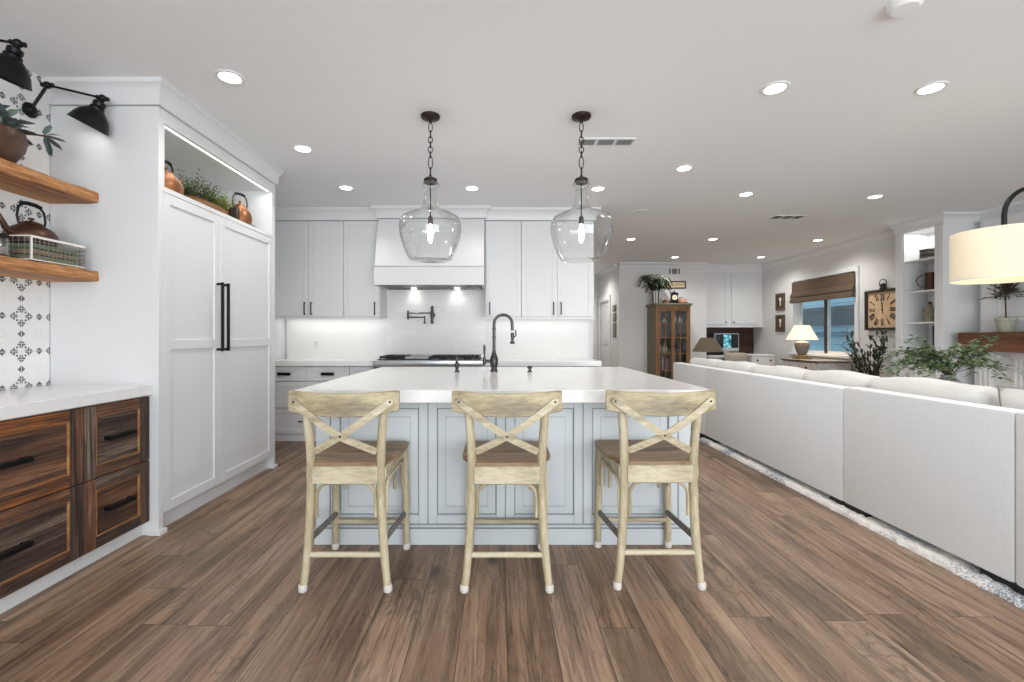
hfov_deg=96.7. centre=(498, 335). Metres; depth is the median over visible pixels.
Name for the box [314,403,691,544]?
kitchen island
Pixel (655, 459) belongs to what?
counter stool
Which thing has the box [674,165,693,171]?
recessed light
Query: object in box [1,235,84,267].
wire basket
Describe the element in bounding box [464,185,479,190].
recessed light
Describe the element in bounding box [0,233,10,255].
glass jar
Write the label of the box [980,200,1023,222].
trim
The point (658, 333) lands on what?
display cabinet
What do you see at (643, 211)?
ceiling speaker
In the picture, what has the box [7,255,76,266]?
folded cloth
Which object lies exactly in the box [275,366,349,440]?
base cabinet
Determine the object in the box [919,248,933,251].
bowl
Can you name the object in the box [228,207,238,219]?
block
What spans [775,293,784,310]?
framed picture
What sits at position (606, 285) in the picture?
wall
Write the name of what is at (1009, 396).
throw pillow
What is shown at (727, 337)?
picture
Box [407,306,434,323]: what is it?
pot filler
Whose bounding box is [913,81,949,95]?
recessed light
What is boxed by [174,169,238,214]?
potted plant
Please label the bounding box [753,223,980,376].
wall
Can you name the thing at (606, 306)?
door
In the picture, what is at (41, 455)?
base cabinet
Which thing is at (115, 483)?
base cabinet
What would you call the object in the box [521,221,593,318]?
upper cabinet
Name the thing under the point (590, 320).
wall
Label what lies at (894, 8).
smoke detector
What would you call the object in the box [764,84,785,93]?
diffuser
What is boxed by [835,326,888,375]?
floor plant
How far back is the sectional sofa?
2.67 m
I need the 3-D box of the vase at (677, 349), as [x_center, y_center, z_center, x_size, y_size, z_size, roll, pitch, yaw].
[3.600,0.255,9.150,0.120,0.170,0.120,0,0,0]
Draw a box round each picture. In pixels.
[613,323,615,336]
[724,334,730,347]
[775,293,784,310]
[775,314,784,331]
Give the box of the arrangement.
[879,334,1023,382]
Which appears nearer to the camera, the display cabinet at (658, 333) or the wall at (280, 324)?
the wall at (280, 324)
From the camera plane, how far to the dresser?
7.30 m
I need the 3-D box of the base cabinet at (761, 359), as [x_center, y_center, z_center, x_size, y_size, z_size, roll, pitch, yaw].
[5.220,0.785,9.196,0.470,0.830,0.528,0,0,0]
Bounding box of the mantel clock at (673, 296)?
[670,290,678,302]
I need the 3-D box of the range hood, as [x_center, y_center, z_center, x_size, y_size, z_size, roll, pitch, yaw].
[-0.801,-0.991,5.494,1.276,0.811,0.607,0,0,0]
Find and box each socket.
[428,216,432,224]
[579,216,583,224]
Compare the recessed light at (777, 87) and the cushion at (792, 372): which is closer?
the recessed light at (777, 87)
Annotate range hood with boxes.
[373,219,484,289]
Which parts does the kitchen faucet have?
handle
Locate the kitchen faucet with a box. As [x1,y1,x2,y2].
[482,313,516,371]
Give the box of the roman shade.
[789,272,854,303]
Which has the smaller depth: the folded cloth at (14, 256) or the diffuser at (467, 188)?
the folded cloth at (14, 256)
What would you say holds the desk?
on the floor
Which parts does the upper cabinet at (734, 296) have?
door, door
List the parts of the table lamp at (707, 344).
lamp shade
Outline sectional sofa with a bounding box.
[673,362,1023,595]
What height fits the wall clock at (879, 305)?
0.756 m
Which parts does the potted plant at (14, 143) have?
stem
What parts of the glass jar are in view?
lid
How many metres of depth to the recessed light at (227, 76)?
2.68 m
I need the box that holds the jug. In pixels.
[923,302,933,321]
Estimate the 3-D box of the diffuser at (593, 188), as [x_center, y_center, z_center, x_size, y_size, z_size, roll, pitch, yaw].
[1.027,-1.528,4.720,0.116,0.003,0.116,0,0,0]
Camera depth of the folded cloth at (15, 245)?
2.42 m
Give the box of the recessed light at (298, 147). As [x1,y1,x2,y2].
[292,144,313,152]
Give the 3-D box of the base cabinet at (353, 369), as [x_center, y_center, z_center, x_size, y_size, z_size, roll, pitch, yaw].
[-1.567,0.772,5.476,0.273,0.855,0.642,0,0,0]
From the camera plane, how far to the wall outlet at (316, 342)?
5.78 m
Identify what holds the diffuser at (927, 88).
attached to the recessed light at (933, 87)
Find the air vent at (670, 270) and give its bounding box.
[668,268,680,273]
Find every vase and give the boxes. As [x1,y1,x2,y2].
[652,291,658,303]
[661,343,667,352]
[675,344,679,352]
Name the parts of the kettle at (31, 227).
spout, lid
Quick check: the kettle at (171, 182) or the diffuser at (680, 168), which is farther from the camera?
the diffuser at (680, 168)
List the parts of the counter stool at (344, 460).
leg, leg, rail, seat, leg, leg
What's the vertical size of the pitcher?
0.240 m
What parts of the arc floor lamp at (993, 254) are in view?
shade trim, lamp shade, arc arm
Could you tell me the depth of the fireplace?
5.29 m
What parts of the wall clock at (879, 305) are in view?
crown knob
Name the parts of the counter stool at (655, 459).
leg, leg, seat, rail, leg, leg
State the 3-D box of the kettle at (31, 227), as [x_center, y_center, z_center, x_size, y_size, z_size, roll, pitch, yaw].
[-2.562,-0.612,2.476,0.223,0.235,0.245,0,0,39]
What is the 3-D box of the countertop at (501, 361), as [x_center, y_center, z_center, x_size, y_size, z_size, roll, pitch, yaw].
[0.496,0.314,5.474,1.337,0.058,0.619,0,0,0]
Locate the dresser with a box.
[781,358,852,370]
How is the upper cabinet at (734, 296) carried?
attached to the wall at (633, 299)
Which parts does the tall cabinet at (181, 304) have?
panel, crown, door, handle, handle, panel, door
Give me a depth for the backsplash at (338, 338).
5.79 m
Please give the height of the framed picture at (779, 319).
0.340 m
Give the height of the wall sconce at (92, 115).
0.290 m
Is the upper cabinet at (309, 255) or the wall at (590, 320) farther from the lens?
the wall at (590, 320)
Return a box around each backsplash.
[0,69,49,389]
[287,319,588,357]
[387,290,484,354]
[706,328,752,354]
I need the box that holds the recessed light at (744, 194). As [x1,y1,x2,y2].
[738,192,754,196]
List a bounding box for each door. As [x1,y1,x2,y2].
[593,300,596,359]
[598,295,610,366]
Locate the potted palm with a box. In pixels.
[637,274,672,303]
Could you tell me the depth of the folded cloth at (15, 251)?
2.44 m
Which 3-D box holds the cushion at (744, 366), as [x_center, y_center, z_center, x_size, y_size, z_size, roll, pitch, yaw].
[2.607,0.515,4.890,0.272,0.493,0.712,0,0,0]
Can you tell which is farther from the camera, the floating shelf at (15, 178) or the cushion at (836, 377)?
the cushion at (836, 377)
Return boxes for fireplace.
[974,211,1023,387]
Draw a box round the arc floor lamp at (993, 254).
[949,187,1023,284]
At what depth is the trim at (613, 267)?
10.35 m
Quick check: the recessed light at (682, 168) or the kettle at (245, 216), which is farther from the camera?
the recessed light at (682, 168)
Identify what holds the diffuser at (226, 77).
attached to the recessed light at (227, 76)
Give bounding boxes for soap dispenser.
[454,357,459,371]
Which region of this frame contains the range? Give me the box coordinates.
[373,354,483,368]
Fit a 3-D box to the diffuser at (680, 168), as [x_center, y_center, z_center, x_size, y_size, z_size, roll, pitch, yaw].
[1.685,-1.528,4.144,0.116,0.003,0.116,0,0,0]
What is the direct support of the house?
on the yard
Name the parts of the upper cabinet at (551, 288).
door, light rail, door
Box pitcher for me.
[916,272,933,289]
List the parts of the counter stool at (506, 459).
leg, seat, rail, leg, leg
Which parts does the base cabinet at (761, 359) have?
drawer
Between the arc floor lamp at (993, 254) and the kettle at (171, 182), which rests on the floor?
the arc floor lamp at (993, 254)
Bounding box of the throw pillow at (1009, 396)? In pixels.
[997,385,1023,409]
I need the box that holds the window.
[787,266,861,363]
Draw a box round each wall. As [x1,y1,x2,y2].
[8,319,285,389]
[286,218,592,358]
[594,268,617,366]
[618,263,723,372]
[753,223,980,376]
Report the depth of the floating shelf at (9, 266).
2.45 m
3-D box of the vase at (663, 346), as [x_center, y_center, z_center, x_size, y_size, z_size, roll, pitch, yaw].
[3.330,0.240,9.150,0.120,0.200,0.120,0,0,0]
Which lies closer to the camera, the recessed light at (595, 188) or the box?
the recessed light at (595, 188)
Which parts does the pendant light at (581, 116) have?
stem, chain, bulb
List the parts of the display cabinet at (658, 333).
door, cornice, frame, door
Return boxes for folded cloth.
[0,243,76,255]
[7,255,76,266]
[9,249,76,260]
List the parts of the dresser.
drawer, drawer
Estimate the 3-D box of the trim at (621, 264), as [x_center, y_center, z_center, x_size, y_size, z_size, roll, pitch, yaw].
[3.420,-1.480,9.460,1.820,0.100,0.080,0,0,0]
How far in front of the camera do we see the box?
9.10 m
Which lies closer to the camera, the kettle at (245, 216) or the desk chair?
the kettle at (245, 216)
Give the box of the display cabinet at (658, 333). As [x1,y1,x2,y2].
[646,303,692,379]
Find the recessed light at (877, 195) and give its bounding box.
[866,194,883,198]
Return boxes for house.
[803,297,853,351]
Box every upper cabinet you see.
[275,221,343,318]
[343,221,385,318]
[485,221,520,318]
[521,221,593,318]
[706,268,763,327]
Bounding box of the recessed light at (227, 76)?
[214,69,245,84]
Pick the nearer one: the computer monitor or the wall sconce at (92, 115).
the wall sconce at (92, 115)
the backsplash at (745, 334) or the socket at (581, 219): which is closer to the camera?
the socket at (581, 219)
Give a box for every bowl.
[184,194,227,214]
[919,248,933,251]
[919,251,933,254]
[919,253,933,256]
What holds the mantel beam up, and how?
on the fireplace
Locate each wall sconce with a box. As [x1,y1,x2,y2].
[0,39,32,91]
[22,81,109,135]
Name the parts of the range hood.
filter frame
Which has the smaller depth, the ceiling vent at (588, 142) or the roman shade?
the ceiling vent at (588, 142)
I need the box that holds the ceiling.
[0,0,1023,274]
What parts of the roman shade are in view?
panel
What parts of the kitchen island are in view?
door panel, door panel, door panel, door panel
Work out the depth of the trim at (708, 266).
9.78 m
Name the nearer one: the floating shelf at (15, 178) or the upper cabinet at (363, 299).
the floating shelf at (15, 178)
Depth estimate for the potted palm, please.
9.14 m
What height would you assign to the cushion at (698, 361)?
0.487 m
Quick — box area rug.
[699,437,1023,609]
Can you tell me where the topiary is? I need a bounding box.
[977,282,1023,331]
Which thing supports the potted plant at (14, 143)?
on the floating shelf at (15, 178)
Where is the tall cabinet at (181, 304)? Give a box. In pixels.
[41,77,283,535]
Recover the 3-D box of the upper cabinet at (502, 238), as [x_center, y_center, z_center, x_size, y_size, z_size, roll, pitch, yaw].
[0.050,-0.795,5.616,0.436,1.180,0.362,0,0,0]
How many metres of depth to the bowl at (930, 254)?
5.98 m
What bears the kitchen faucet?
on the island countertop at (414, 384)
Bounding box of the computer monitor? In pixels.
[714,333,738,354]
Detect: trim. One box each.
[596,264,617,278]
[619,262,707,267]
[706,265,761,267]
[761,229,895,269]
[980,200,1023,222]
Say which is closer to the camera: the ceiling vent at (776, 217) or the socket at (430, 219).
the socket at (430, 219)
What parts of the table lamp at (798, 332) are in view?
lamp shade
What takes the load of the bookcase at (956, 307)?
on the floor
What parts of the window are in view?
sash, sill, sash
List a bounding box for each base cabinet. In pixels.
[0,408,82,613]
[74,396,148,572]
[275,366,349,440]
[350,366,372,374]
[484,366,540,366]
[541,366,598,366]
[747,354,775,365]
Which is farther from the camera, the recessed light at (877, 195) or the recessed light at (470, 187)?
the recessed light at (877, 195)
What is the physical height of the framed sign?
0.161 m
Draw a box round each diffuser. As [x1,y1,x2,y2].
[219,72,240,82]
[295,146,310,151]
[340,186,351,189]
[466,187,477,189]
[592,187,603,190]
[677,166,690,170]
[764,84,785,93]
[918,84,943,93]
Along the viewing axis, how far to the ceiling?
2.93 m
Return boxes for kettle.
[0,201,58,246]
[165,159,183,194]
[223,192,251,223]
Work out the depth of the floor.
2.00 m
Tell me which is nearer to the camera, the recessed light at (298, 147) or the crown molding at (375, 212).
the recessed light at (298, 147)
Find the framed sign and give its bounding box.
[663,281,685,288]
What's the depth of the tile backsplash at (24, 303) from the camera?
2.60 m
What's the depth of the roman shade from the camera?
7.87 m
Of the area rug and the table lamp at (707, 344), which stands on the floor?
the area rug
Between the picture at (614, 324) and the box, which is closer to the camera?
the box
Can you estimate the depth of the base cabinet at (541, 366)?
5.21 m
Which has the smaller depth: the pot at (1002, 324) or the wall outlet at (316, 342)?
the pot at (1002, 324)
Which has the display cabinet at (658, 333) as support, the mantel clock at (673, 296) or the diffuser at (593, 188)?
the mantel clock at (673, 296)
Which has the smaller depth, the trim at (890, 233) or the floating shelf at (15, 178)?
the floating shelf at (15, 178)
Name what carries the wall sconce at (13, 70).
attached to the wall at (280, 324)
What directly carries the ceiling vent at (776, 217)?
in the ceiling
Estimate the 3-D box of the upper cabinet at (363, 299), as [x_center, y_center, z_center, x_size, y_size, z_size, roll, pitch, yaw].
[-1.653,-0.795,5.616,0.436,1.180,0.362,0,0,0]
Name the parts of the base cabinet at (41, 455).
handle, handle, drawer panel, drawer panel, drawer rail, drawer rail, drawer rail, drawer rail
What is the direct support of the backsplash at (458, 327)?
attached to the wall at (590, 320)
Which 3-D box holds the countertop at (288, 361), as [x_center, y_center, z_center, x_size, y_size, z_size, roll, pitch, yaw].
[-2.066,0.314,5.474,1.275,0.058,0.619,0,0,0]
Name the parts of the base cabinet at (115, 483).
drawer rail, drawer panel, drawer rail, drawer panel, drawer rail, drawer rail, handle, handle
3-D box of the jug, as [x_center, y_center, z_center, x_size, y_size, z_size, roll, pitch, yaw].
[5.720,-0.321,6.040,0.128,0.272,0.128,0,0,37]
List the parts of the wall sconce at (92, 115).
wall plate, swing arm, lamp shade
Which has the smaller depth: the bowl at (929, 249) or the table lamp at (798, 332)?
the bowl at (929, 249)
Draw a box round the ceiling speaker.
[632,209,651,214]
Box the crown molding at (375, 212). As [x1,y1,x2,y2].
[275,205,600,221]
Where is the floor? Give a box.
[0,441,1023,681]
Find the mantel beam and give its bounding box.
[958,332,1023,352]
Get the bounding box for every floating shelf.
[0,158,97,203]
[0,255,98,281]
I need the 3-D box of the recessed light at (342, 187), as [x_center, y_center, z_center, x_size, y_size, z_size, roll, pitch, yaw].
[-1.576,-1.526,4.688,0.164,0.007,0.164,0,0,0]
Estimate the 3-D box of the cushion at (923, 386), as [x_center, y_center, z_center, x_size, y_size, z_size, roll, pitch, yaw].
[2.607,0.508,2.725,0.273,0.508,0.742,0,0,0]
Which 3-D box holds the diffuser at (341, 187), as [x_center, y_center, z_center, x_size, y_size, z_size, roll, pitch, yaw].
[-1.576,-1.528,4.688,0.116,0.003,0.116,0,0,0]
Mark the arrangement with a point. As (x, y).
(929, 355)
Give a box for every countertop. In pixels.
[0,385,151,420]
[275,358,381,365]
[296,367,711,402]
[484,358,601,365]
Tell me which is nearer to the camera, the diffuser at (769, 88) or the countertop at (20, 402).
the countertop at (20, 402)
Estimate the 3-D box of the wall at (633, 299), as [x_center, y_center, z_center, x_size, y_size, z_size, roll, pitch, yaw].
[4.180,-0.165,9.900,3.340,2.730,0.800,0,0,0]
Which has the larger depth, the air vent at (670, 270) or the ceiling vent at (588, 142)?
the air vent at (670, 270)
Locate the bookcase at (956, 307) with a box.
[887,212,979,384]
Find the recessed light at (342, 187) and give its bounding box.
[338,185,353,190]
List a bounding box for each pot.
[0,124,28,162]
[994,318,1017,331]
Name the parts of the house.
belt trim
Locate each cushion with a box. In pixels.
[690,358,723,367]
[717,361,758,371]
[751,365,811,379]
[804,370,880,387]
[869,377,999,405]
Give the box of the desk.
[706,355,723,359]
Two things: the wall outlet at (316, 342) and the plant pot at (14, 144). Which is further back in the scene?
the wall outlet at (316, 342)
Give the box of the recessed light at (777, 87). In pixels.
[760,81,790,95]
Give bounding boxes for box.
[678,298,686,301]
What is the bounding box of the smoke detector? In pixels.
[885,0,924,16]
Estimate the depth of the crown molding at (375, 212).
5.40 m
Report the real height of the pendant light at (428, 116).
1.005 m
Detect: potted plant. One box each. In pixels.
[0,103,64,162]
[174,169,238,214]
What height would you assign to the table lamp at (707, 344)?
0.617 m
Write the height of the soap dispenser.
0.118 m
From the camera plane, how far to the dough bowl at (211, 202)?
3.37 m
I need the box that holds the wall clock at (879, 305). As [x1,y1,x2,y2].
[864,279,894,329]
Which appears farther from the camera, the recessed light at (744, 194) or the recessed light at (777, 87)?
the recessed light at (744, 194)
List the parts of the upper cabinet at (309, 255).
door, light rail, door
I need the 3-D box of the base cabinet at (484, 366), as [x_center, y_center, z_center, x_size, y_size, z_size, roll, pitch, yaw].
[0.154,0.772,5.476,0.652,0.855,0.642,0,0,0]
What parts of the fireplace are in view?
overmantel panel, panel moulding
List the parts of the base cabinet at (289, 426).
cup pull, drawer, drawer, drawer, cup pull, drawer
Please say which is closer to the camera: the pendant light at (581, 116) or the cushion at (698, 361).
the pendant light at (581, 116)
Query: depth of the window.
7.99 m
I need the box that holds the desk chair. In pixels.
[724,353,747,361]
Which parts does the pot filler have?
arm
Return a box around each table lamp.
[692,335,723,358]
[786,325,818,358]
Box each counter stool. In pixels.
[288,390,409,592]
[452,390,561,593]
[594,390,715,590]
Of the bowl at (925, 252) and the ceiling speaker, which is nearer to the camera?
the ceiling speaker
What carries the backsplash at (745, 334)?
attached to the wall at (633, 299)
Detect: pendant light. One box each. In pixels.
[399,111,461,262]
[550,111,612,262]
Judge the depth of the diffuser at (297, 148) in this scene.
3.70 m
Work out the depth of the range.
5.12 m
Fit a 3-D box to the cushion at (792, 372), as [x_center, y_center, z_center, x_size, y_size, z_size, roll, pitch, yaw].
[2.607,0.515,4.140,0.272,0.493,0.792,0,0,0]
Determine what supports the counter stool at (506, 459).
on the floor
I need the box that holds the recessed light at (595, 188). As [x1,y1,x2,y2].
[590,186,605,190]
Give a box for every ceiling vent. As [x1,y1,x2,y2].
[576,138,635,146]
[767,215,807,219]
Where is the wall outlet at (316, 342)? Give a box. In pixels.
[314,340,318,348]
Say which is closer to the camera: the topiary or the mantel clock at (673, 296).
the topiary
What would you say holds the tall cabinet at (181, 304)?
on the floor
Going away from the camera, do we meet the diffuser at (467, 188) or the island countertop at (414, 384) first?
the island countertop at (414, 384)
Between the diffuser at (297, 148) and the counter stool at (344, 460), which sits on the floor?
the counter stool at (344, 460)
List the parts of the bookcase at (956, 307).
door, shelf, shelf, shelf, trim, crown, case frame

